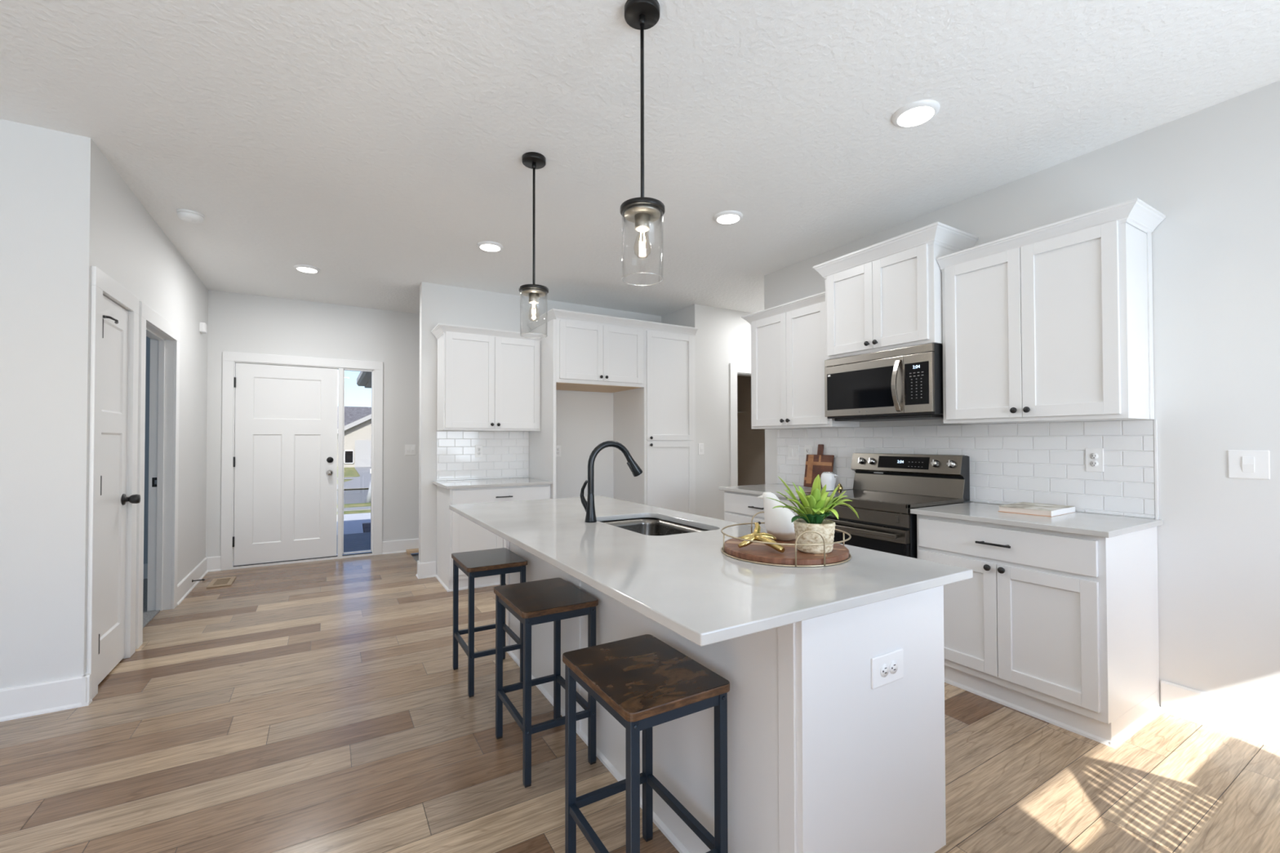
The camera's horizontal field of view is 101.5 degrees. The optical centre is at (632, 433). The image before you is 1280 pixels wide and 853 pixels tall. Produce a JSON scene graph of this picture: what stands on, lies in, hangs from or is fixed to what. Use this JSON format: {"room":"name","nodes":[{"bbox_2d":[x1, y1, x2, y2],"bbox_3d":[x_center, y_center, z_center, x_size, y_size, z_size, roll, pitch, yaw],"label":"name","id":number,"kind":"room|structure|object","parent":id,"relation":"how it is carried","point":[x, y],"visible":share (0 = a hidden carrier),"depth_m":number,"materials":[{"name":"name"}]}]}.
{"room":"kitchen","nodes":[
{"label":"kitchen","id":0,"kind":"room"},
{"bbox_2d":[0,119,55,688],"bbox_3d":[-4.325,-0.080,1.606,3.606,2.743,0.120,0,-1,-30],"label":"wall","id":1,"kind":"structure","parent":0,"point":[27,152],"depth_m":2.42,"materials":[{"name":"white paint"}]},
{"bbox_2d":[0,674,90,721],"bbox_3d":[-4.173,1.221,1.592,3.630,0.140,0.024,0,-1,-30],"label":"baseboard","id":2,"kind":"structure","parent":1,"relation":"attached to","point":[55,695],"depth_m":2.43,"materials":[{"name":"white"}]},
{"bbox_2d":[48,130,208,680],"bbox_3d":[-3.438,-0.051,3.773,0.120,2.743,2.959,0,-1,-30],"label":"wall","id":3,"kind":"structure","parent":0,"point":[100,222],"depth_m":2.53,"materials":[{"name":"white paint"}]},
{"bbox_2d":[86,266,139,699],"bbox_3d":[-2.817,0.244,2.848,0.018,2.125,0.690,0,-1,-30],"label":"trim","id":4,"kind":"structure","parent":3,"relation":"attached to","point":[101,283],"depth_m":2.62,"materials":[{"name":"white wood"}]},
{"bbox_2d":[97,295,140,684],"bbox_3d":[-2.816,0.288,2.848,0.115,2.012,0.494,0,-1,-30],"label":"door","id":5,"kind":"structure","parent":3,"relation":"in","point":[113,499],"depth_m":2.88,"materials":[{"name":"white wood"}]},
{"bbox_2d":[81,557,208,706],"bbox_3d":[-3.368,1.250,3.781,0.024,0.140,2.983,0,-1,-30],"label":"baseboard","id":6,"kind":"structure","parent":3,"relation":"attached to","point":[185,586],"depth_m":4.31,"materials":[{"name":"white"}]},
{"bbox_2d":[135,301,180,648],"bbox_3d":[-3.266,0.255,3.612,0.018,2.125,0.977,0,-1,-30],"label":"trim","id":7,"kind":"structure","parent":3,"relation":"attached to","point":[146,313],"depth_m":3.26,"materials":[{"name":"white wood"}]},
{"bbox_2d":[146,321,173,611],"bbox_3d":[-3.332,0.292,3.573,0.135,2.050,0.827,0,-1,-30],"label":"trim","id":8,"kind":"structure","parent":3,"relation":"attached to","point":[162,346],"depth_m":3.90,"materials":[{"name":"white wood"}]},
{"bbox_2d":[199,322,207,333],"bbox_3d":[-3.945,-0.973,4.807,0.042,0.085,0.100,0,-1,-30],"label":"door chime","id":9,"kind":"object","parent":3,"relation":"attached to","point":[202,326],"visible":1,"depth_m":4.77,"materials":[{"name":"white plastic"}]},
{"bbox_2d":[143,336,150,564],"bbox_3d":[-4.872,-0.060,3.000,3.136,2.743,2.839,0,-1,-30],"label":"wall","id":10,"kind":"structure","parent":0,"point":[148,340],"depth_m":4.81,"materials":[{"name":"grey paint"}]},
{"bbox_2d":[143,564,147,578],"bbox_3d":[-5.533,1.255,4.161,3.086,0.132,0.015,0,-1,-30],"label":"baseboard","id":11,"kind":"structure","parent":10,"relation":"attached to","point":[145,566],"depth_m":4.79,"materials":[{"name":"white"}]},
{"bbox_2d":[205,289,419,557],"bbox_3d":[-2.317,-0.020,6.216,8.300,2.743,0.120,0,-1,-30],"label":"wall","id":12,"kind":"structure","parent":0,"point":[238,322],"depth_m":5.65,"materials":[{"name":"white paint"}]},
{"bbox_2d":[232,363,337,565],"bbox_3d":[-3.566,0.305,5.398,0.905,2.015,0.111,0,-1,-30],"label":"door","id":13,"kind":"structure","parent":12,"relation":"in","point":[285,460],"depth_m":5.40,"materials":[{"name":"white wood"}]},
{"bbox_2d":[220,351,382,570],"bbox_3d":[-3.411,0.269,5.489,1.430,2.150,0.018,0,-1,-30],"label":"trim","id":14,"kind":"structure","parent":12,"relation":"attached to","point":[228,357],"depth_m":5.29,"materials":[{"name":"white wood"}]},
{"bbox_2d":[231,551,373,569],"bbox_3d":[-3.449,1.333,5.542,1.250,0.022,0.162,0,-1,-30],"label":"trim","id":15,"kind":"structure","parent":12,"relation":"attached to","point":[366,554],"depth_m":5.45,"materials":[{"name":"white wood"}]},
{"bbox_2d":[206,538,418,572],"bbox_3d":[-2.578,1.279,5.961,3.594,0.140,0.024,0,-1,-30],"label":"baseboard","id":16,"kind":"structure","parent":12,"relation":"attached to","point":[393,546],"depth_m":5.88,"materials":[{"name":"white"}]},
{"bbox_2d":[342,368,373,554],"bbox_3d":[-3.023,0.302,5.756,0.290,2.010,0.041,0,-1,-30],"label":"window","id":17,"kind":"structure","parent":12,"relation":"in","point":[371,371],"depth_m":5.75,"materials":[{"name":"white"}]},
{"bbox_2d":[404,444,415,455],"bbox_3d":[-2.548,0.187,6.001,0.116,0.121,0.012,0,-1,-30],"label":"light switch","id":18,"kind":"object","parent":12,"relation":"attached to","point":[410,450],"visible":1,"depth_m":6.00,"materials":[{"name":"white plastic"}]},
{"bbox_2d":[405,548,418,553],"bbox_3d":[-1.859,1.339,6.310,1.600,0.028,0.112,0,-1,-30],"label":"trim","id":19,"kind":"structure","parent":12,"relation":"attached to","point":[413,550],"depth_m":5.90,"materials":[{"name":"beige wood"}]},
{"bbox_2d":[410,553,418,562],"bbox_3d":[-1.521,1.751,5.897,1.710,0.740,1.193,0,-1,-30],"label":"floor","id":20,"kind":"structure","parent":0,"point":[415,557],"depth_m":5.87,"materials":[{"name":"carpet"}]},
{"bbox_2d":[418,281,661,563],"bbox_3d":[-0.833,-0.031,5.566,2.670,2.743,0.120,0,-1,-30],"label":"wall","id":21,"kind":"structure","parent":0,"point":[584,420],"depth_m":5.25,"materials":[{"name":"white paint"}]},
{"bbox_2d":[416,560,436,578],"bbox_3d":[-1.928,1.263,4.889,0.159,0.140,0.144,0,-1,-30],"label":"baseboard","id":22,"kind":"structure","parent":21,"relation":"attached to","point":[424,570],"depth_m":4.84,"materials":[{"name":"white"}]},
{"bbox_2d":[436,431,528,480],"bbox_3d":[-1.446,0.210,5.126,0.900,0.470,0.008,0,-1,-30],"label":"tile backsplash","id":23,"kind":"structure","parent":21,"relation":"attached to","point":[505,454],"depth_m":5.11,"materials":[{"name":"white tile"}]},
{"bbox_2d":[475,444,482,457],"bbox_3d":[-1.494,0.173,5.089,0.073,0.121,0.009,0,-1,-30],"label":"power outlet","id":24,"kind":"object","parent":23,"relation":"attached to","point":[478,448],"visible":1,"depth_m":5.09,"materials":[{"name":"white plastic"}]},
{"bbox_2d":[431,323,542,431],"bbox_3d":[-1.374,-0.493,4.960,0.955,0.932,0.383,0,-1,-30],"label":"upper cabinet","id":25,"kind":"object","parent":21,"relation":"attached to","point":[488,380],"visible":1,"depth_m":4.82,"materials":[{"name":"white wood"}]},
{"bbox_2d":[555,445,560,457],"bbox_3d":[-0.785,0.185,5.516,0.073,0.121,0.009,0,-1,-30],"label":"power outlet","id":26,"kind":"object","parent":21,"relation":"attached to","point":[557,447],"visible":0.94,"depth_m":5.52,"materials":[{"name":"white plastic"}]},
{"bbox_2d":[526,308,646,392],"bbox_3d":[-0.466,-0.798,5.306,1.007,0.667,0.711,0,-1,-30],"label":"upper cabinet","id":27,"kind":"object","parent":21,"relation":"attached to","point":[595,353],"visible":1,"depth_m":5.04,"materials":[{"name":"white wood"}]},
{"bbox_2d":[0,0,1279,315],"bbox_3d":[-1.007,-1.507,2.303,10.020,0.120,8.233,0,-1,-30],"label":"ceiling","id":28,"kind":"structure","parent":0,"point":[372,145],"depth_m":2.38,"materials":[{"name":"white paint"}]},
{"bbox_2d":[176,208,204,223],"bbox_3d":[-2.869,-1.404,3.395,0.144,0.050,0.144,0,-1,-30],"label":"smoke detector","id":29,"kind":"object","parent":28,"relation":"attached to","point":[191,216],"visible":1,"depth_m":3.36,"materials":[{"name":"white plastic"}]},
{"bbox_2d":[293,264,319,273],"bbox_3d":[-2.781,-1.406,4.471,0.192,0.017,0.192,0,-1,-30],"label":"recessed light","id":30,"kind":"object","parent":28,"relation":"in","point":[303,268],"visible":1,"depth_m":4.44,"materials":[{"name":"white plastic"}]},
{"bbox_2d":[297,266,317,272],"bbox_3d":[-2.781,-1.404,4.470,0.148,0.012,0.148,0,-1,-30],"label":"diffuser","id":31,"kind":"object","parent":30,"relation":"attached to","point":[305,269],"depth_m":4.46,"materials":[{"name":"white plastic"}]},
{"bbox_2d":[476,240,502,251],"bbox_3d":[-1.078,-1.416,3.963,0.192,0.017,0.192,0,-1,-30],"label":"recessed light","id":32,"kind":"object","parent":28,"relation":"in","point":[487,246],"visible":1,"depth_m":3.93,"materials":[{"name":"white plastic"}]},
{"bbox_2d":[480,244,500,251],"bbox_3d":[-1.078,-1.414,3.963,0.148,0.012,0.148,0,-1,-30],"label":"diffuser","id":33,"kind":"object","parent":32,"relation":"attached to","point":[487,247],"depth_m":3.96,"materials":[{"name":"white plastic"}]},
{"bbox_2d":[519,151,548,338],"bbox_3d":[-0.514,-0.976,2.730,0.153,0.933,0.153,0,-1,-7],"label":"pendant light","id":34,"kind":"object","parent":28,"relation":"hanging from","point":[532,160],"visible":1,"depth_m":2.72,"materials":[{"name":"brown metal"}]},
{"bbox_2d":[528,293,538,304],"bbox_3d":[-0.514,-0.706,2.727,0.053,0.048,0.053,0,-1,-30],"label":"socket","id":35,"kind":"object","parent":34,"relation":"attached to","point":[533,297],"depth_m":2.70,"materials":[{"name":"silver metal"}]},
{"bbox_2d":[620,0,664,285],"bbox_3d":[0.034,-0.990,1.785,0.153,0.933,0.153,0,-1,-7],"label":"pendant light","id":36,"kind":"object","parent":28,"relation":"hanging from","point":[641,15],"visible":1,"depth_m":1.78,"materials":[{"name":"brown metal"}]},
{"bbox_2d":[635,212,650,231],"bbox_3d":[0.035,-0.720,1.781,0.053,0.048,0.053,0,-1,-30],"label":"socket","id":37,"kind":"object","parent":36,"relation":"attached to","point":[642,224],"depth_m":1.76,"materials":[{"name":"silver metal"}]},
{"bbox_2d":[713,210,742,224],"bbox_3d":[0.635,-1.426,3.456,0.192,0.017,0.192,0,-1,-30],"label":"recessed light","id":38,"kind":"object","parent":28,"relation":"in","point":[726,217],"visible":1,"depth_m":3.43,"materials":[{"name":"white plastic"}]},
{"bbox_2d":[716,214,739,223],"bbox_3d":[0.635,-1.424,3.456,0.148,0.012,0.148,0,-1,-30],"label":"diffuser","id":39,"kind":"object","parent":38,"relation":"attached to","point":[721,219],"depth_m":3.45,"materials":[{"name":"white plastic"}]},
{"bbox_2d":[892,99,940,127],"bbox_3d":[1.282,-1.442,2.366,0.192,0.017,0.192,0,-1,-30],"label":"recessed light","id":40,"kind":"object","parent":28,"relation":"in","point":[917,113],"visible":1,"depth_m":2.34,"materials":[{"name":"white plastic"}]},
{"bbox_2d":[897,106,934,126],"bbox_3d":[1.282,-1.440,2.366,0.148,0.012,0.148,0,-1,-30],"label":"diffuser","id":41,"kind":"object","parent":40,"relation":"attached to","point":[910,116],"depth_m":2.36,"materials":[{"name":"white plastic"}]},
{"bbox_2d":[0,551,1279,852],"bbox_3d":[-0.990,1.305,2.165,9.900,0.038,8.217,0,-1,-30],"label":"floor","id":42,"kind":"structure","parent":0,"point":[322,706],"depth_m":2.07,"materials":[{"name":"wood"}]},
{"bbox_2d":[206,576,236,588],"bbox_3d":[-3.670,1.328,4.674,0.170,0.010,0.330,0,-1,-30],"label":"floor vent","id":43,"kind":"object","parent":42,"relation":"in","point":[226,581],"visible":1,"depth_m":4.66,"materials":[{"name":"beige wood"}]},
{"bbox_2d":[451,547,527,697],"bbox_3d":[-0.776,0.984,2.814,0.310,0.637,0.404,0,-1,-30],"label":"bar stool","id":44,"kind":"object","parent":42,"relation":"on","point":[502,561],"visible":0.83,"depth_m":2.72,"materials":[{"name":"grey metal"}]},
{"bbox_2d":[435,484,551,591],"bbox_3d":[-1.286,0.899,4.834,0.911,0.865,0.656,0,-1,-30],"label":"base cabinet","id":45,"kind":"object","parent":42,"relation":"on","point":[455,533],"visible":0.34,"depth_m":4.51,"materials":[{"name":"white wood"}]},
{"bbox_2d":[432,477,552,488],"bbox_3d":[-1.298,0.454,4.838,0.935,0.025,0.648,0,-1,-30],"label":"countertop","id":46,"kind":"structure","parent":45,"relation":"on","point":[474,483],"depth_m":4.68,"materials":[{"name":"stone"}]},
{"bbox_2d":[528,319,555,498],"bbox_3d":[-0.879,0.141,5.082,0.029,2.385,0.658,0,-1,-30],"label":"panel","id":47,"kind":"object","parent":42,"relation":"on","point":[542,443],"visible":0.56,"depth_m":4.93,"materials":[{"name":"white"}]},
{"bbox_2d":[493,577,598,787],"bbox_3d":[-0.363,0.974,2.144,0.310,0.637,0.404,0,-1,-30],"label":"bar stool","id":48,"kind":"object","parent":42,"relation":"on","point":[555,600],"visible":1,"depth_m":2.05,"materials":[{"name":"grey metal"}]},
{"bbox_2d":[562,634,729,852],"bbox_3d":[0.025,0.964,1.442,0.310,0.637,0.404,0,-1,-30],"label":"bar stool","id":49,"kind":"object","parent":42,"relation":"on","point":[644,682],"visible":1,"depth_m":1.39,"materials":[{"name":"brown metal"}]},
{"bbox_2d":[613,320,697,514],"bbox_3d":[0.247,0.107,5.713,0.646,2.468,0.713,0,-1,-30],"label":"pantry cabinet","id":50,"kind":"object","parent":42,"relation":"on","point":[655,422],"visible":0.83,"depth_m":5.46,"materials":[{"name":"white wood"}]},
{"bbox_2d":[506,540,946,852],"bbox_3d":[0.087,0.862,2.348,0.652,0.865,2.277,0,-1,-30],"label":"kitchen island","id":51,"kind":"object","parent":42,"relation":"on","point":[820,759],"visible":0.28,"depth_m":1.38,"materials":[{"name":"white wood"}]},
{"bbox_2d":[448,495,973,646],"bbox_3d":[-0.044,0.416,2.280,0.987,0.025,2.375,0,-1,-30],"label":"island countertop","id":52,"kind":"structure","parent":51,"relation":"on","point":[685,583],"depth_m":1.49,"materials":[{"name":"stone"}]},
{"bbox_2d":[580,440,642,522],"bbox_3d":[-0.096,0.220,2.492,0.303,0.373,0.102,0,-1,-30],"label":"kitchen faucet","id":53,"kind":"object","parent":52,"relation":"on","point":[588,505],"visible":1,"depth_m":2.41,"materials":[{"name":"black metal"}]},
{"bbox_2d":[600,517,707,535],"bbox_3d":[0.088,0.533,2.375,0.417,0.202,0.634,0,-1,-30],"label":"sink","id":54,"kind":"object","parent":52,"relation":"in","point":[644,526],"visible":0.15,"depth_m":2.65,"materials":[{"name":"silver metal"}]},
{"bbox_2d":[720,511,851,567],"bbox_3d":[0.506,0.341,1.742,0.415,0.108,0.415,0,-1,-30],"label":"serving tray","id":55,"kind":"object","parent":52,"relation":"on","point":[757,552],"visible":0.81,"depth_m":1.60,"materials":[{"name":"brown wood"}]},
{"bbox_2d":[737,522,784,552],"bbox_3d":[0.420,0.330,1.680,0.151,0.078,0.090,-1,-1,28],"label":"ornament","id":56,"kind":"object","parent":55,"relation":"on","point":[757,535],"visible":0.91,"depth_m":1.68,"materials":[{"name":"gold metal"}]},
{"bbox_2d":[756,492,795,540],"bbox_3d":[0.527,0.291,1.854,0.133,0.165,0.120,0,-1,-30],"label":"bird","id":57,"kind":"object","parent":55,"relation":"on","point":[778,522],"visible":0.84,"depth_m":1.82},
{"bbox_2d":[765,474,858,554],"bbox_3d":[0.565,0.251,1.660,0.280,0.240,0.152,0,-1,-7],"label":"potted plant","id":58,"kind":"object","parent":55,"relation":"on","point":[816,507],"visible":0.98,"depth_m":1.62,"materials":[{"name":"green plant"}]},
{"bbox_2d":[871,648,903,688],"bbox_3d":[0.671,0.615,1.369,0.132,0.079,0.009,0,-1,-30],"label":"power outlet","id":59,"kind":"object","parent":51,"relation":"attached to","point":[886,668],"visible":1,"depth_m":1.36,"materials":[{"name":"white plastic"}]},
{"bbox_2d":[880,663,888,677],"bbox_3d":[0.656,0.615,1.357,0.033,0.033,0.003,0,-1,-30],"label":"receptacle","id":60,"kind":"object","parent":59,"relation":"attached to","point":[884,668],"depth_m":1.35,"materials":[{"name":"grey plastic"}]},
{"bbox_2d":[889,660,897,674],"bbox_3d":[0.688,0.615,1.376,0.033,0.033,0.003,0,-1,-30],"label":"receptacle","id":61,"kind":"object","parent":59,"relation":"attached to","point":[893,664],"depth_m":1.38,"materials":[{"name":"grey plastic"}]},
{"bbox_2d":[724,490,800,528],"bbox_3d":[1.181,0.883,4.008,0.652,0.865,0.829,0,-1,-30],"label":"base cabinet","id":62,"kind":"object","parent":42,"relation":"on","point":[739,507],"visible":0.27,"depth_m":3.98,"materials":[{"name":"white wood"}]},
{"bbox_2d":[719,483,822,499],"bbox_3d":[1.185,0.439,4.020,0.637,0.025,0.838,0,-1,-30],"label":"countertop","id":63,"kind":"structure","parent":62,"relation":"on","point":[760,489],"depth_m":4.06,"materials":[{"name":"stone"}]},
{"bbox_2d":[803,444,834,488],"bbox_3d":[1.462,0.253,4.091,0.065,0.340,0.256,0,-1,-30],"label":"cutting board","id":64,"kind":"object","parent":63,"relation":"on","point":[815,464],"visible":0.88,"depth_m":4.10,"materials":[{"name":"brown wood"}]},
{"bbox_2d":[820,471,837,490],"bbox_3d":[1.418,0.348,3.776,0.106,0.148,0.115,0,-1,9],"label":"ceramic jug","id":65,"kind":"object","parent":63,"relation":"on","point":[828,478],"visible":0.84,"depth_m":3.74,"materials":[{"name":"white ceramic"}]},
{"bbox_2d":[797,453,969,558],"bbox_3d":[1.552,0.709,3.304,0.707,1.154,0.752,0,-1,-30],"label":"range","id":66,"kind":"object","parent":42,"relation":"on","point":[886,486],"visible":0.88,"depth_m":3.18,"materials":[{"name":"black metal"}]},
{"bbox_2d":[799,488,964,514],"bbox_3d":[1.557,0.418,3.310,0.586,0.052,0.752,0,-1,-30],"label":"cooktop","id":67,"kind":"object","parent":66,"relation":"in","point":[879,501],"depth_m":3.12,"materials":[{"name":"grey metal"}]},
{"bbox_2d":[916,514,1162,748],"bbox_3d":[1.992,0.863,2.628,0.652,0.865,0.814,0,-1,-30],"label":"base cabinet","id":68,"kind":"object","parent":42,"relation":"on","point":[1060,629],"visible":0.85,"depth_m":2.35,"materials":[{"name":"white wood"}]},
{"bbox_2d":[910,502,1163,537],"bbox_3d":[1.996,0.418,2.641,0.637,0.025,0.837,0,-1,-30],"label":"countertop","id":69,"kind":"structure","parent":68,"relation":"on","point":[1106,526],"depth_m":2.47,"materials":[{"name":"stone"}]},
{"bbox_2d":[998,502,1075,516],"bbox_3d":[2.101,0.392,2.717,0.310,0.030,0.230,0,-1,-33],"label":"book","id":70,"kind":"object","parent":69,"relation":"on","point":[1022,508],"visible":1,"depth_m":2.66,"materials":[{"name":"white paper"}]},
{"bbox_2d":[661,303,751,519],"bbox_3d":[1.244,-0.023,6.408,1.765,2.743,0.770,0,-1,-30],"label":"wall","id":71,"kind":"structure","parent":0,"point":[722,338],"depth_m":5.77,"materials":[{"name":"white paint"}]},
{"bbox_2d":[698,443,703,454],"bbox_3d":[0.748,0.167,5.661,0.073,0.121,0.012,0,-1,-30],"label":"light switch","id":72,"kind":"object","parent":71,"relation":"attached to","point":[700,445],"visible":1,"depth_m":5.66,"materials":[{"name":"white plastic"}]},
{"bbox_2d":[729,363,751,486],"bbox_3d":[1.515,0.277,6.106,0.960,2.135,0.018,0,-1,-30],"label":"trim","id":73,"kind":"structure","parent":71,"relation":"attached to","point":[735,368],"depth_m":5.88,"materials":[{"name":"white wood"}]},
{"bbox_2d":[737,375,764,485],"bbox_3d":[1.102,-0.017,6.812,1.600,2.743,1.370,0,-1,-30],"label":"doorway","id":74,"kind":"structure","parent":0,"point":[751,442],"depth_m":7.32,"materials":[{"name":"brown"}]},
{"bbox_2d":[764,80,1279,713],"bbox_3d":[2.516,-0.079,2.511,0.120,2.743,5.060,0,-1,-30],"label":"wall","id":75,"kind":"structure","parent":0,"point":[1213,172],"depth_m":2.33,"materials":[{"name":"white paint"}]},
{"bbox_2d":[741,291,859,429],"bbox_3d":[1.294,-0.518,4.123,0.356,0.950,0.865,0,-1,-30],"label":"upper cabinet","id":76,"kind":"object","parent":75,"relation":"attached to","point":[788,340],"visible":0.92,"depth_m":3.99,"materials":[{"name":"white wood"}]},
{"bbox_2d":[813,222,977,359],"bbox_3d":[1.676,-0.849,3.404,0.429,0.663,0.868,0,-1,-30],"label":"upper cabinet","id":77,"kind":"object","parent":75,"relation":"attached to","point":[886,295],"visible":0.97,"depth_m":3.22,"materials":[{"name":"white wood"}]},
{"bbox_2d":[824,342,943,422],"bbox_3d":[1.664,-0.302,3.392,0.437,0.423,0.748,0,-1,-30],"label":"microwave","id":78,"kind":"object","parent":77,"relation":"attached to","point":[902,384],"visible":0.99,"depth_m":3.24,"materials":[{"name":"silver metal"}]},
{"bbox_2d":[777,419,1158,519],"bbox_3d":[1.861,0.183,3.492,0.010,0.470,2.400,0,-1,-30],"label":"tile backsplash","id":79,"kind":"structure","parent":75,"relation":"attached to","point":[1041,462],"depth_m":2.90,"materials":[{"name":"white tile"}]},
{"bbox_2d":[787,445,799,460],"bbox_3d":[1.343,0.158,4.359,0.012,0.121,0.116,0,-1,-30],"label":"light switch","id":80,"kind":"object","parent":79,"relation":"attached to","point":[793,451],"visible":1,"depth_m":4.35,"materials":[{"name":"white plastic"}]},
{"bbox_2d":[804,445,812,460],"bbox_3d":[1.422,0.157,4.226,0.009,0.121,0.073,0,-1,-30],"label":"power outlet","id":81,"kind":"object","parent":79,"relation":"attached to","point":[808,449],"visible":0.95,"depth_m":4.22,"materials":[{"name":"white plastic"}]},
{"bbox_2d":[1085,448,1103,471],"bbox_3d":[2.346,0.133,2.653,0.009,0.121,0.073,0,-1,-30],"label":"power outlet","id":82,"kind":"object","parent":79,"relation":"attached to","point":[1094,456],"visible":1,"depth_m":2.65,"materials":[{"name":"white plastic"}]},
{"bbox_2d":[1089,453,1097,459],"bbox_3d":[2.344,0.114,2.652,0.003,0.033,0.033,0,-1,-30],"label":"receptacle","id":83,"kind":"object","parent":82,"relation":"attached to","point":[1092,455],"depth_m":2.65,"materials":[{"name":"grey plastic"}]},
{"bbox_2d":[1089,460,1098,466],"bbox_3d":[2.344,0.152,2.652,0.003,0.033,0.033,0,-1,-30],"label":"receptacle","id":84,"kind":"object","parent":82,"relation":"attached to","point":[1092,463],"depth_m":2.65,"materials":[{"name":"grey plastic"}]},
{"bbox_2d":[936,197,1165,424],"bbox_3d":[2.121,-0.539,2.716,0.356,0.950,0.863,0,-1,-30],"label":"upper cabinet","id":85,"kind":"object","parent":75,"relation":"attached to","point":[1051,322],"visible":1,"depth_m":2.55,"materials":[{"name":"white wood"}]},
{"bbox_2d":[1160,680,1279,750],"bbox_3d":[3.072,1.207,1.409,0.024,0.140,2.388,0,-1,-30],"label":"baseboard","id":86,"kind":"structure","parent":75,"relation":"attached to","point":[1255,724],"depth_m":2.27,"materials":[{"name":"white"}]},
{"bbox_2d":[1227,449,1270,479],"bbox_3d":[2.612,0.131,2.216,0.012,0.121,0.116,0,-1,-30],"label":"light switch","id":87,"kind":"object","parent":75,"relation":"attached to","point":[1250,464],"visible":1,"depth_m":2.21,"materials":[{"name":"white plastic"}]},
{"label":"outside","id":88,"kind":"structure","parent":0,"visible":0},
{"bbox_2d":[337,466,371,489],"bbox_3d":[-13.387,2.262,30.320,8.350,0.320,23.900,0,-1,-30],"label":"driveway","id":89,"kind":"structure","parent":88,"point":[356,483],"depth_m":22.30,"materials":[{"name":"grey concrete"}]},
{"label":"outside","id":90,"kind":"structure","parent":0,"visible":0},
{"bbox_2d":[337,476,371,479],"bbox_3d":[-26.326,2.024,17.156,32.000,0.035,1.500,0,-1,-30],"label":"sidewalk","id":91,"kind":"structure","parent":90,"point":[350,477],"depth_m":24.74,"materials":[{"name":"grey concrete"}]},
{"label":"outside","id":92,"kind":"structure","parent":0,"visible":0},
{"bbox_2d":[343,532,418,554],"bbox_3d":[-3.926,1.493,6.668,4.400,0.025,2.266,0,-1,-30],"label":"floor","id":93,"kind":"structure","parent":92,"point":[356,541],"depth_m":7.15,"materials":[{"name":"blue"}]},
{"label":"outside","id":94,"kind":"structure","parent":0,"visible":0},
{"bbox_2d":[343,506,370,511],"bbox_3d":[-7.417,1.876,12.607,40.009,0.065,0.700,0,-1,-31],"label":"sidewalk","id":95,"kind":"structure","parent":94,"point":[367,508],"depth_m":12.86,"materials":[{"name":"grey concrete"}]},
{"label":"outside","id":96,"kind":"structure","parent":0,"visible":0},
{"bbox_2d":[337,488,368,504],"bbox_3d":[-9.468,1.995,16.098,120.000,0.050,5.000,0,-1,-30],"label":"road","id":97,"kind":"structure","parent":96,"point":[350,496],"depth_m":16.35,"materials":[{"name":"grey asphalt"}]},
{"bbox_2d":[365,468,371,502],"bbox_3d":[-7.313,1.468,14.588,0.247,0.966,0.178,0,-1,-30],"label":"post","id":98,"kind":"object","parent":97,"relation":"on","point":[368,497],"visible":0.4,"depth_m":14.52,"materials":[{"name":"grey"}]},
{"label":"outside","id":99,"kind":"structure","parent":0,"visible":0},
{"bbox_2d":[343,512,370,534],"bbox_3d":[-4.795,1.815,9.921,4.200,0.275,4.290,0,-1,-30],"label":"floor","id":100,"kind":"structure","parent":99,"point":[353,523],"depth_m":10.21,"materials":[{"name":"grey concrete"}]},
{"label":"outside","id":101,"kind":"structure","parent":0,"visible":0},
{"bbox_2d":[363,523,370,533],"bbox_3d":[-3.564,1.725,9.544,2.460,0.080,2.390,0,-1,-30],"label":"bed","id":102,"kind":"object","parent":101,"point":[366,526],"visible":0.14,"depth_m":9.49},
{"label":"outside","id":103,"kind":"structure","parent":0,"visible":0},
{"bbox_2d":[337,466,368,490],"bbox_3d":[-24.358,2.659,41.442,120.000,0.730,53.800,0,-1,-30],"label":"lawn","id":104,"kind":"structure","parent":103,"point":[348,472],"depth_m":29.47,"materials":[{"name":"green plant"}]},
{"bbox_2d":[337,406,371,467],"bbox_3d":[-25.109,0.081,45.910,24.000,5.150,15.400,0,-1,-30],"label":"house","id":105,"kind":"structure","parent":104,"relation":"on","point":[357,420],"depth_m":39.98,"materials":[{"name":"plastic"}]},
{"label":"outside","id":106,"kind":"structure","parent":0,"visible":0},
{"bbox_2d":[337,502,370,533],"bbox_3d":[-6.328,1.846,10.754,80.000,0.130,7.400,0,-1,-30],"label":"grass","id":107,"kind":"object","parent":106,"point":[361,504],"depth_m":13.56,"materials":[{"name":"green plant"}]},
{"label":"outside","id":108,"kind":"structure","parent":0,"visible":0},
{"bbox_2d":[356,371,371,387],"bbox_3d":[-3.181,-0.969,8.497,2.130,0.212,3.850,0,-1,-30],"label":"roof eave","id":109,"kind":"object","parent":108,"point":[364,378],"visible":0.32,"depth_m":8.76,"materials":[{"name":"grey paint"}]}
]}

